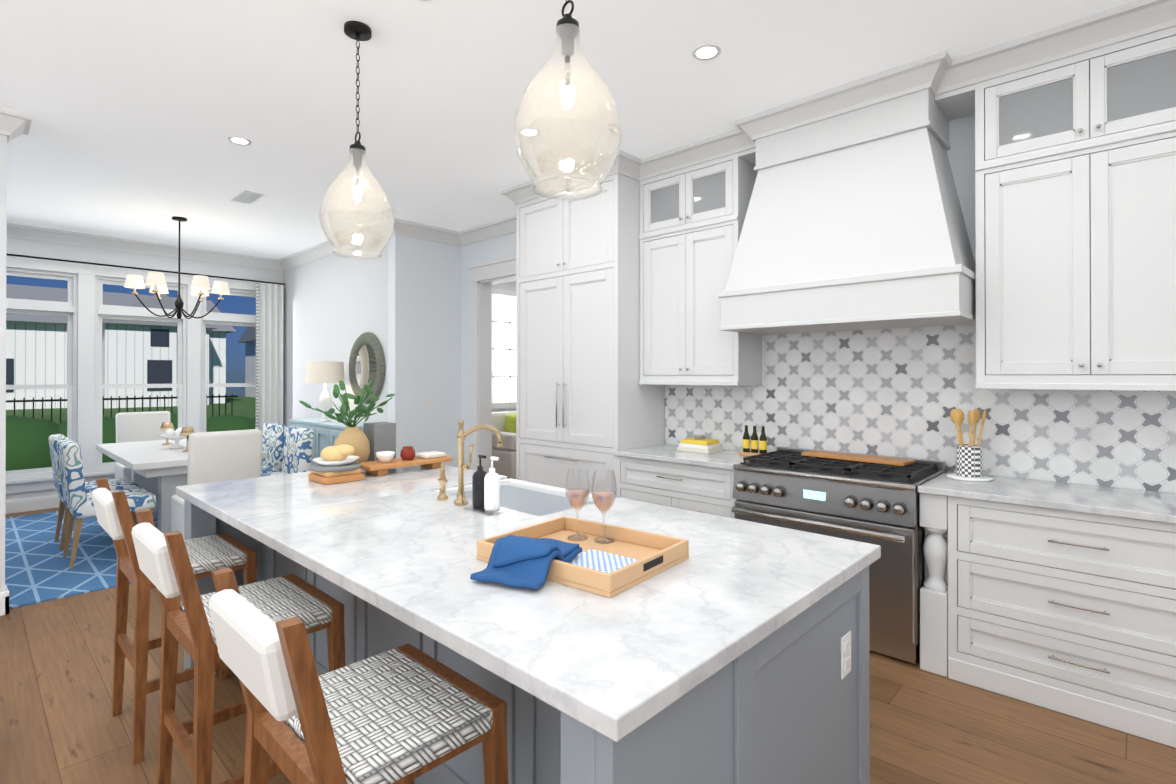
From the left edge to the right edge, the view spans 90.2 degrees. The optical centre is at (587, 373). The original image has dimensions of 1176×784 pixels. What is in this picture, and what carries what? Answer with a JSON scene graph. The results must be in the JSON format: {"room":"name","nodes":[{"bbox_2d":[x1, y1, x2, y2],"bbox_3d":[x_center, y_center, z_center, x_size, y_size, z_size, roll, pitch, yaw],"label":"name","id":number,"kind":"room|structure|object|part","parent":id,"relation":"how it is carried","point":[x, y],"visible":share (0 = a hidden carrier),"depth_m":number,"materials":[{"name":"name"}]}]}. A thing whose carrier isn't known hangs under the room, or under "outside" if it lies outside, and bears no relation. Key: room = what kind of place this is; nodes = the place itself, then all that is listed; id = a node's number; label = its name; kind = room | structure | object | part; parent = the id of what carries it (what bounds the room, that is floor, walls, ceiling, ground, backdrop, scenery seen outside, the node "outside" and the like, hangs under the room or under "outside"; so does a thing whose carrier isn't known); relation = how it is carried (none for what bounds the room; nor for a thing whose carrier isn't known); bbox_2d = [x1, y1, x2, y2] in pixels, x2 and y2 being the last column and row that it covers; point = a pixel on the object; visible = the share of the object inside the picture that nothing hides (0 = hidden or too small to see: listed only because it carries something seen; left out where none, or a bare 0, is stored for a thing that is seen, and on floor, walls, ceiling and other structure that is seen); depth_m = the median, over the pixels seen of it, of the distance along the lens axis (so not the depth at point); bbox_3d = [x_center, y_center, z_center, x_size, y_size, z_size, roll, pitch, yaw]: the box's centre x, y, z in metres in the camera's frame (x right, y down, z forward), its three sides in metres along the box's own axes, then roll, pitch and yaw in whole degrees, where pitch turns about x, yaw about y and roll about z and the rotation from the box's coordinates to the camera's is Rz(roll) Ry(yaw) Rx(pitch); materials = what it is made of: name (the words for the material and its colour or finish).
{"room":"kitchen","nodes":[
{"label":"kitchen","id":0,"kind":"room"},
{"bbox_2d":[0,134,6,591],"bbox_3d":[-4.641,-0.064,2.570,0.140,3.070,2.960,0,0,43],"label":"wall","id":1,"kind":"structure","parent":0,"point":[3,196],"depth_m":3.59,"materials":[{"name":"white paint"}]},
{"bbox_2d":[0,588,8,615],"bbox_3d":[-4.589,1.401,2.526,0.048,0.140,2.978,0,0,43],"label":"baseboard","id":2,"kind":"structure","parent":1,"relation":"attached to","point":[4,596],"depth_m":3.58,"materials":[{"name":"white paint"}]},
{"bbox_2d":[0,107,32,142],"bbox_3d":[-4.483,-1.534,2.585,0.140,0.130,2.950,0,0,43],"label":"crown molding","id":3,"kind":"structure","parent":1,"relation":"attached to","point":[14,124],"depth_m":3.59,"materials":[{"name":"white paint"}]},
{"bbox_2d":[5,237,282,499],"bbox_3d":[-6.394,-0.048,6.100,0.150,3.070,5.999,0,0,43],"label":"wall","id":4,"kind":"structure","parent":0,"point":[27,247],"depth_m":6.92,"materials":[{"name":"white paint"}]},
{"bbox_2d":[5,495,59,513],"bbox_3d":[-6.281,1.417,6.091,0.018,0.140,5.850,0,0,43],"label":"baseboard","id":5,"kind":"structure","parent":4,"relation":"attached to","point":[30,504],"depth_m":6.35,"materials":[{"name":"white paint"}]},
{"bbox_2d":[5,258,255,493],"bbox_3d":[-6.122,0.028,6.323,0.180,2.500,5.298,0,0,43],"label":"window frames","id":6,"kind":"structure","parent":4,"relation":"in","point":[84,310],"depth_m":6.75,"materials":[{"name":"white paint"}]},
{"bbox_2d":[7,223,275,269],"bbox_3d":[-6.206,-1.518,6.116,0.110,0.130,5.730,0,0,43],"label":"crown molding","id":7,"kind":"structure","parent":4,"relation":"attached to","point":[13,230],"depth_m":6.95,"materials":[{"name":"white paint"}]},
{"bbox_2d":[7,253,284,284],"bbox_3d":[-6.119,-1.248,6.192,0.130,0.022,5.463,0,0,43],"label":"curtain rod","id":8,"kind":"object","parent":4,"relation":"attached to","point":[17,255],"visible":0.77,"depth_m":6.90,"materials":[{"name":"black metal"}]},
{"bbox_2d":[256,282,283,431],"bbox_3d":[-4.341,0.125,7.992,0.073,2.700,0.350,0,0,43],"label":"panel","id":9,"kind":"object","parent":8,"relation":"hanging from","point":[269,345],"visible":0.62,"depth_m":7.99,"materials":[{"name":"white fabric"}]},
{"bbox_2d":[283,239,387,426],"bbox_3d":[-3.220,-0.043,7.300,3.129,3.070,0.202,0,0,43],"label":"wall","id":10,"kind":"structure","parent":0,"point":[335,307],"depth_m":7.02,"materials":[{"name":"white paint"}]},
{"bbox_3d":[-2.460,-0.057,6.479,0.800,0.800,0.047,0,0,43],"label":"round mirror","id":11,"kind":"part","parent":10,"relation":"part of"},
{"bbox_2d":[388,234,460,466],"bbox_3d":[-1.781,-0.047,6.434,0.150,3.070,0.809,0,0,43],"label":"wall","id":12,"kind":"structure","parent":0,"point":[424,318],"depth_m":6.34,"materials":[{"name":"white paint"}]},
{"bbox_2d":[276,218,403,270],"bbox_3d":[-3.097,-1.514,7.049,3.120,0.130,0.110,0,0,43],"label":"crown molding","id":13,"kind":"structure","parent":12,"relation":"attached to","point":[324,249],"depth_m":7.19,"materials":[{"name":"white paint"}]},
{"bbox_2d":[427,396,432,406],"bbox_3d":[-1.719,0.308,6.382,0.008,0.120,0.080,0,0,43],"label":"light switch","id":14,"kind":"object","parent":12,"relation":"attached to","point":[429,401],"visible":1,"depth_m":6.38,"materials":[{"name":"white paint"}]},
{"bbox_2d":[404,220,455,244],"bbox_3d":[-1.717,-1.517,6.320,0.110,0.130,0.660,0,0,43],"label":"crown molding","id":15,"kind":"structure","parent":12,"relation":"attached to","point":[412,229],"depth_m":6.32,"materials":[{"name":"white paint"}]},
{"bbox_2d":[492,281,515,411],"bbox_3d":[-1.349,-0.034,9.243,0.150,3.070,3.870,0,0,43],"label":"wall","id":16,"kind":"structure","parent":0,"point":[509,286],"depth_m":9.18,"materials":[{"name":"white paint"}]},
{"bbox_2d":[492,288,515,408],"bbox_3d":[-1.348,-0.385,9.112,0.030,1.850,1.180,0,0,43],"label":"window","id":17,"kind":"structure","parent":16,"relation":"in","point":[503,348],"depth_m":9.15,"materials":[{"name":"white glass"}]},
{"bbox_2d":[0,0,1134,258],"bbox_3d":[-0.297,-1.654,3.707,12.620,0.120,11.160,0,0,43],"label":"ceiling","id":18,"kind":"structure","parent":0,"point":[140,110],"depth_m":3.27,"materials":[{"name":"white paint"}]},
{"bbox_2d":[124,216,229,318],"bbox_3d":[-4.165,-1.069,5.971,0.858,1.030,0.872,0,0,43],"label":"chandelier","id":19,"kind":"object","parent":18,"relation":"hanging from","point":[157,284],"visible":1,"depth_m":5.89,"materials":[{"name":"white fabric"}]},
{"bbox_2d":[227,136,251,144],"bbox_3d":[-2.383,-1.590,4.009,0.142,0.006,0.142,0,0,34],"label":"recessed light","id":20,"kind":"object","parent":18,"relation":"in","point":[242,141],"depth_m":4.00,"materials":[{"name":"white"}]},
{"bbox_2d":[231,190,264,203],"bbox_3d":[-3.064,-1.581,5.269,0.400,0.010,0.160,0,0,43],"label":"ceiling vent","id":21,"kind":"object","parent":18,"relation":"in","point":[247,197],"visible":1,"depth_m":5.25,"materials":[{"name":"white metal"}]},
{"bbox_2d":[319,21,393,258],"bbox_3d":[-1.066,-1.074,2.712,0.326,1.050,0.326,0,0,43],"label":"pendant light","id":22,"kind":"object","parent":18,"relation":"hanging from","point":[358,31],"visible":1,"depth_m":2.68,"materials":[{"name":"clear glass"}]},
{"bbox_2d":[523,128,539,136],"bbox_3d":[-0.387,-1.590,3.868,0.142,0.006,0.142,0,0,16],"label":"recessed light","id":23,"kind":"object","parent":18,"relation":"in","point":[526,128],"depth_m":3.86,"materials":[{"name":"white"}]},
{"bbox_2d":[513,0,621,199],"bbox_3d":[-0.061,-1.078,1.766,0.326,1.050,0.326,0,0,43],"label":"pendant light","id":24,"kind":"object","parent":18,"relation":"hanging from","point":[566,52],"visible":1,"depth_m":1.70,"materials":[{"name":"clear glass"}]},
{"bbox_2d":[692,44,720,60],"bbox_3d":[0.589,-1.595,2.914,0.142,0.006,0.142,0,0,34],"label":"recessed light","id":25,"kind":"object","parent":18,"relation":"in","point":[705,52],"depth_m":2.91,"materials":[{"name":"white"}]},
{"bbox_2d":[0,508,1175,783],"bbox_3d":[-0.297,1.526,3.693,12.620,0.100,11.160,0,0,43],"label":"floor","id":26,"kind":"structure","parent":0,"point":[60,722],"depth_m":2.44,"materials":[{"name":"brown wood"}]},
{"bbox_2d":[5,510,157,608],"bbox_3d":[-4.387,1.476,5.256,3.280,0.012,3.530,0,0,43],"label":"rug","id":27,"kind":"object","parent":26,"relation":"on","point":[37,569],"visible":0.22,"depth_m":4.57,"materials":[{"name":"blue carpet"}]},
{"bbox_2d":[48,434,139,550],"bbox_3d":[-4.357,1.001,5.173,0.500,0.938,0.572,0,0,43],"label":"dining chair","id":28,"kind":"object","parent":27,"relation":"on","point":[115,484],"visible":0.5,"depth_m":5.05,"materials":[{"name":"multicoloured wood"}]},
{"bbox_2d":[56,439,155,568],"bbox_3d":[-3.877,0.999,4.721,0.500,0.938,0.572,0,0,43],"label":"dining chair","id":29,"kind":"object","parent":27,"relation":"on","point":[78,500],"visible":0.85,"depth_m":4.43,"materials":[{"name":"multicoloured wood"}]},
{"bbox_2d":[115,411,169,479],"bbox_3d":[-4.917,0.957,6.546,0.577,1.038,0.520,0,0,43],"label":"chair","id":30,"kind":"object","parent":27,"relation":"on","point":[137,426],"visible":0.29,"depth_m":6.61,"materials":[{"name":"white fabric"}]},
{"bbox_2d":[96,438,266,533],"bbox_3d":[-3.968,1.096,5.652,1.950,0.752,0.980,0,0,43],"label":"dining table","id":31,"kind":"object","parent":27,"relation":"on","point":[159,470],"visible":0.38,"depth_m":5.08,"materials":[{"name":"white"}]},
{"bbox_2d":[160,422,174,444],"bbox_3d":[-4.256,0.607,5.925,0.128,0.225,0.128,0,0,31],"label":"table lamp","id":32,"kind":"object","parent":31,"relation":"on","point":[165,425],"depth_m":5.89,"materials":[{"name":"gold metal"}]},
{"bbox_2d":[157,428,186,448],"bbox_3d":[-3.964,0.624,5.651,0.320,0.190,0.320,0,0,43],"label":"centrepiece","id":33,"kind":"object","parent":31,"relation":"on","point":[171,434],"visible":0.77,"depth_m":5.58,"materials":[{"name":"white ceramic"}]},
{"bbox_2d":[179,427,194,451],"bbox_3d":[-3.673,0.605,5.377,0.128,0.225,0.128,0,0,31],"label":"table lamp","id":34,"kind":"object","parent":31,"relation":"on","point":[187,431],"depth_m":5.34,"materials":[{"name":"gold metal"}]},
{"bbox_2d":[171,429,262,538],"bbox_3d":[-2.990,0.959,4.732,0.576,1.018,0.520,0,0,43],"label":"dining chair","id":35,"kind":"object","parent":27,"relation":"on","point":[217,456],"visible":0.31,"depth_m":4.54,"materials":[{"name":"white fabric"}]},
{"bbox_2d":[261,423,287,473],"bbox_3d":[-3.499,1.005,6.085,0.500,0.938,0.572,0,0,43],"label":"dining chair","id":36,"kind":"object","parent":27,"relation":"on","point":[274,434],"visible":0.35,"depth_m":6.09,"materials":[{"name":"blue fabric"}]},
{"bbox_2d":[261,426,313,476],"bbox_3d":[-3.018,1.003,5.633,0.500,0.938,0.572,0,0,43],"label":"dining chair","id":37,"kind":"object","parent":27,"relation":"on","point":[298,446],"visible":0.29,"depth_m":5.68,"materials":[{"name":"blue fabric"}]},
{"bbox_2d":[91,478,256,764],"bbox_3d":[-1.757,0.958,2.494,0.486,1.025,0.516,0,0,43],"label":"stool","id":38,"kind":"object","parent":26,"relation":"on","point":[207,555],"visible":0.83,"depth_m":2.37,"materials":[{"name":"brown wood"}]},
{"bbox_2d":[131,509,345,783],"bbox_3d":[-1.138,0.955,1.912,0.486,1.025,0.516,0,0,43],"label":"stool","id":39,"kind":"object","parent":26,"relation":"on","point":[165,566],"visible":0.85,"depth_m":1.84,"materials":[{"name":"brown wood"}]},
{"bbox_2d":[289,417,370,470],"bbox_3d":[-2.860,1.014,6.574,1.540,0.950,0.452,0,0,43],"label":"console","id":40,"kind":"object","parent":26,"relation":"on","point":[326,434],"visible":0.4,"depth_m":6.39,"materials":[{"name":"blue"}]},
{"bbox_2d":[305,361,344,421],"bbox_3d":[-2.953,0.203,6.582,0.410,0.670,0.410,0,0,43],"label":"light","id":41,"kind":"object","parent":40,"relation":"on","point":[325,372],"visible":0.92,"depth_m":6.45,"materials":[{"name":"white ceramic"}]},
{"bbox_2d":[209,567,508,783],"bbox_3d":[-0.518,0.953,1.329,0.486,1.025,0.516,0,0,43],"label":"stool","id":42,"kind":"object","parent":26,"relation":"on","point":[407,713],"visible":1,"depth_m":1.24,"materials":[{"name":"brown wood"}]},
{"bbox_2d":[492,411,515,478],"bbox_3d":[-0.994,1.038,8.704,0.800,0.920,1.000,0,0,43],"label":"chair","id":43,"kind":"object","parent":26,"relation":"on","point":[504,423],"visible":0.31,"depth_m":8.26,"materials":[{"name":"white fabric"}]},
{"bbox_2d":[503,414,515,432],"bbox_3d":[-1.045,0.829,8.752,0.244,0.463,0.460,0,0,43],"label":"pillow","id":44,"kind":"object","parent":43,"relation":"on","point":[509,420],"depth_m":8.57,"materials":[{"name":"green fabric"}]},
{"bbox_2d":[184,503,869,783],"bbox_3d":[-0.528,1.033,2.402,2.808,0.875,1.300,0,0,43],"label":"kitchen island","id":45,"kind":"object","parent":26,"relation":"on","point":[795,709],"depth_m":1.58,"materials":[{"name":"painted wood"},{"name":"marble"}]},
{"bbox_2d":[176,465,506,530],"bbox_3d":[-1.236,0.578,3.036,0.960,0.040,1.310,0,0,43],"label":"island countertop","id":46,"kind":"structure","parent":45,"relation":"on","point":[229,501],"depth_m":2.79,"materials":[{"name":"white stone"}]},
{"bbox_2d":[308,444,363,484],"bbox_3d":[-1.317,0.465,3.065,0.250,0.185,0.250,0,0,43],"label":"boards","id":47,"kind":"object","parent":46,"relation":"on","point":[336,464],"visible":1,"depth_m":3.01,"materials":[{"name":"brown wood"}]},
{"bbox_2d":[299,379,394,462],"bbox_3d":[-1.336,0.294,3.361,0.422,0.528,0.508,0,0,43],"label":"potted plant","id":48,"kind":"object","parent":46,"relation":"on","point":[354,436],"visible":0.94,"depth_m":3.35,"materials":[{"name":"green plant"}]},
{"bbox_2d":[363,422,395,461],"bbox_3d":[-1.258,0.429,3.538,0.140,0.260,0.140,0,0,43],"label":"planter box","id":49,"kind":"object","parent":46,"relation":"on","point":[381,436],"visible":0.54,"depth_m":3.48,"materials":[{"name":"grey"}]},
{"bbox_2d":[360,456,452,475],"bbox_3d":[-1.058,0.529,3.384,0.200,0.058,0.520,0,0,43],"label":"board","id":50,"kind":"object","parent":46,"relation":"on","point":[377,468],"visible":0.85,"depth_m":3.29,"materials":[{"name":"brown wood"}]},
{"bbox_2d":[376,451,400,462],"bbox_3d":[-1.140,0.471,3.297,0.104,0.055,0.102,0,0,43],"label":"bowl","id":51,"kind":"object","parent":50,"relation":"on","point":[383,456],"depth_m":3.26,"materials":[{"name":"white ceramic"}]},
{"bbox_2d":[401,446,420,459],"bbox_3d":[-1.044,0.462,3.399,0.084,0.075,0.083,0,0,43],"label":"jar","id":52,"kind":"object","parent":50,"relation":"on","point":[407,452],"depth_m":3.37,"materials":[{"name":"red ceramic"}]},
{"bbox_2d":[421,451,445,458],"bbox_3d":[-0.942,0.487,3.508,0.120,0.025,0.140,0,0,43],"label":"plate","id":53,"kind":"object","parent":50,"relation":"on","point":[433,454],"depth_m":3.48,"materials":[{"name":"white ceramic"}]},
{"bbox_2d":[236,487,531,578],"bbox_3d":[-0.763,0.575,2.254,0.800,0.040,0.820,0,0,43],"label":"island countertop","id":54,"kind":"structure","parent":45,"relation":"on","point":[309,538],"depth_m":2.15,"materials":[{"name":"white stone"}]},
{"bbox_2d":[436,419,474,506],"bbox_3d":[-0.572,0.374,2.522,0.251,0.362,0.060,0,0,43],"label":"faucet","id":55,"kind":"object","parent":54,"relation":"on","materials":[{"name":"gold metal"}]},
{"bbox_2d":[465,455,508,515],"bbox_3d":[-0.412,0.443,2.371,0.170,0.221,0.100,0,0,43],"label":"soap bottles","id":56,"kind":"object","parent":54,"relation":"on","point":[485,493],"visible":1,"depth_m":2.33,"materials":[{"name":"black plastic"}]},
{"bbox_2d":[324,497,880,746],"bbox_3d":[0.096,0.572,1.783,1.096,0.040,1.310,0,0,43],"label":"island countertop","id":57,"kind":"structure","parent":45,"relation":"on","point":[612,666],"depth_m":1.40,"materials":[{"name":"white stone"}]},
{"bbox_2d":[500,478,593,514],"bbox_3d":[-0.306,0.693,2.739,0.796,0.248,0.508,0,0,43],"label":"sink","id":58,"kind":"object","parent":57,"relation":"in","point":[539,499],"depth_m":2.82,"materials":[{"name":"white ceramic"}]},
{"bbox_2d":[470,468,688,597],"bbox_3d":[-0.058,0.432,1.688,0.492,0.238,0.541,0,0,38],"label":"tray","id":59,"kind":"object","parent":57,"relation":"on","point":[605,560],"visible":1,"depth_m":1.65,"materials":[{"name":"brown wood"}]},
{"bbox_2d":[516,156,667,493],"bbox_3d":[0.000,-0.053,4.909,1.155,3.068,0.587,0,0,43],"label":"tall cabinet","id":60,"kind":"object","parent":26,"relation":"on","point":[581,399],"depth_m":4.58,"materials":[{"name":"white paint"}]},
{"bbox_2d":[612,456,736,517],"bbox_3d":[0.766,1.036,4.162,0.974,0.883,0.596,0,0,43],"label":"base cabinet","id":61,"kind":"object","parent":26,"relation":"on","point":[683,486],"depth_m":3.92,"materials":[{"name":"white paint"}]},
{"bbox_2d":[612,444,774,471],"bbox_3d":[0.755,0.579,4.153,0.974,0.032,0.627,0,0,43],"label":"countertop","id":62,"kind":"structure","parent":61,"relation":"on","point":[669,453],"depth_m":4.02,"materials":[{"name":"white stone"}]},
{"bbox_2d":[678,434,721,453],"bbox_3d":[0.811,0.504,4.247,0.260,0.116,0.190,0,0,43],"label":"books","id":63,"kind":"object","parent":62,"relation":"on","point":[700,444],"visible":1,"depth_m":4.18,"materials":[{"name":"beige paper"}]},
{"bbox_2d":[739,425,766,456],"bbox_3d":[1.131,0.458,3.974,0.200,0.206,0.080,0,0,43],"label":"oil bottles","id":64,"kind":"object","parent":62,"relation":"on","point":[746,451],"visible":0.88,"depth_m":3.96,"materials":[{"name":"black glass"}]},
{"bbox_2d":[731,446,945,663],"bbox_3d":[1.442,0.987,3.434,0.996,0.975,0.717,0,0,43],"label":"range","id":65,"kind":"object","parent":26,"relation":"on","point":[795,489],"visible":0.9,"depth_m":3.08,"materials":[{"name":"silver metal"}]},
{"bbox_2d":[801,450,914,465],"bbox_3d":[1.605,0.504,3.515,0.180,0.020,0.600,0,0,-43],"label":"board","id":66,"kind":"object","parent":65,"relation":"on","point":[863,458],"visible":1,"depth_m":3.44,"materials":[{"name":"brown wood"}]},
{"bbox_2d":[918,492,1175,747],"bbox_3d":[3.335,1.026,1.761,4.039,0.883,0.572,0,0,43],"label":"base cabinet","id":67,"kind":"object","parent":26,"relation":"on","point":[1073,614],"depth_m":2.56,"materials":[{"name":"white paint"}]},
{"bbox_2d":[917,472,1175,523],"bbox_3d":[3.316,0.568,1.744,4.041,0.032,0.627,0,0,43],"label":"countertop","id":68,"kind":"structure","parent":67,"relation":"on","point":[1090,499],"depth_m":2.69,"materials":[{"name":"white stone"}]},
{"bbox_2d":[945,408,993,481],"bbox_3d":[2.027,0.373,3.118,0.220,0.368,0.220,0,0,43],"label":"utensil crock","id":69,"kind":"object","parent":68,"relation":"on","point":[969,462],"visible":1,"depth_m":3.08,"materials":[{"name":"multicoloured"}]},
{"bbox_2d":[461,114,1168,492],"bbox_3d":[1.840,-0.059,3.687,9.190,3.070,0.150,0,0,43],"label":"wall","id":70,"kind":"structure","parent":0,"point":[961,142],"depth_m":6.14,"materials":[{"name":"white paint"}]},
{"bbox_2d":[456,215,515,245],"bbox_3d":[-0.873,-1.519,6.068,1.685,0.130,0.110,0,0,43],"label":"crown molding","id":71,"kind":"structure","parent":70,"relation":"attached to","point":[507,225],"depth_m":6.26,"materials":[{"name":"white paint"}]},
{"bbox_2d":[468,255,515,472],"bbox_3d":[-0.889,0.142,6.237,1.030,2.690,0.215,0,0,43],"label":"door frame","id":72,"kind":"structure","parent":70,"relation":"attached to","point":[495,270],"depth_m":6.46,"materials":[{"name":"white paint"}]},
{"bbox_2d":[640,216,761,383],"bbox_3d":[0.814,-0.508,4.317,0.835,1.123,0.337,0,0,43],"label":"upper cabinet","id":73,"kind":"object","parent":70,"relation":"attached to","point":[680,343],"depth_m":4.20,"materials":[{"name":"white paint"}]},
{"bbox_2d":[665,324,1175,492],"bbox_3d":[2.230,0.156,3.207,4.415,0.905,0.011,0,0,43],"label":"backsplash","id":74,"kind":"structure","parent":70,"relation":"attached to","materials":[{"name":"tile"}]},
{"bbox_2d":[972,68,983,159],"bbox_3d":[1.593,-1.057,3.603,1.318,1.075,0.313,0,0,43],"label":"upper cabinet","id":75,"kind":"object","parent":70,"relation":"attached to","point":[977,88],"depth_m":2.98,"materials":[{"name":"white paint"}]},
{"bbox_3d":[1.357,-1.522,3.570,5.175,0.145,0.688,0,0,43],"label":"cabinet crown","id":76,"kind":"part","parent":75,"relation":"part of","materials":[{"name":"white paint"}]},
{"bbox_2d":[972,116,1175,387],"bbox_3d":[2.418,-0.515,2.808,0.889,1.123,0.337,0,0,43],"label":"upper cabinet","id":77,"kind":"object","parent":70,"relation":"attached to","point":[1074,270],"depth_m":2.71,"materials":[{"name":"white paint"}]},
{"bbox_2d":[712,50,975,334],"bbox_3d":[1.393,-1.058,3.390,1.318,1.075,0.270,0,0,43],"label":"range hood","id":78,"kind":"object","parent":0,"relation":"attached to","point":[820,242],"depth_m":3.28,"materials":[{"name":"white paint"}]},
{"bbox_2d":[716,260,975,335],"bbox_3d":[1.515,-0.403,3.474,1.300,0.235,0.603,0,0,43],"label":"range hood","id":79,"kind":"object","parent":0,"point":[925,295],"depth_m":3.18,"materials":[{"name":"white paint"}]},
{"label":"outside","id":80,"kind":"structure","parent":0,"visible":0},
{"bbox_2d":[6,396,255,470],"bbox_3d":[-25.311,1.665,23.550,50.930,1.698,80.000,0,0,43],"label":"lawn","id":81,"kind":"structure","parent":80,"point":[27,441],"depth_m":11.59,"materials":[{"name":"green plant"}]},
{"bbox_2d":[6,284,236,409],"bbox_3d":[-31.846,-1.705,36.925,14.100,7.340,14.500,0,0,43],"label":"house","id":82,"kind":"structure","parent":81,"relation":"on","point":[138,352],"depth_m":33.22,"materials":[{"name":"grey"}]},
{"bbox_2d":[6,394,237,422],"bbox_3d":[-16.179,1.202,10.565,0.030,1.290,17.600,0,0,43],"label":"fence","id":83,"kind":"object","parent":81,"relation":"on","point":[111,399],"visible":0.27,"depth_m":15.12,"materials":[{"name":"black metal"}]},
{"bbox_2d":[237,327,255,396],"bbox_3d":[-21.561,-1.636,52.305,12.000,7.340,14.000,0,0,43],"label":"house","id":84,"kind":"structure","parent":81,"relation":"on","point":[248,338],"depth_m":50.22,"materials":[{"name":"grey"}]}
]}

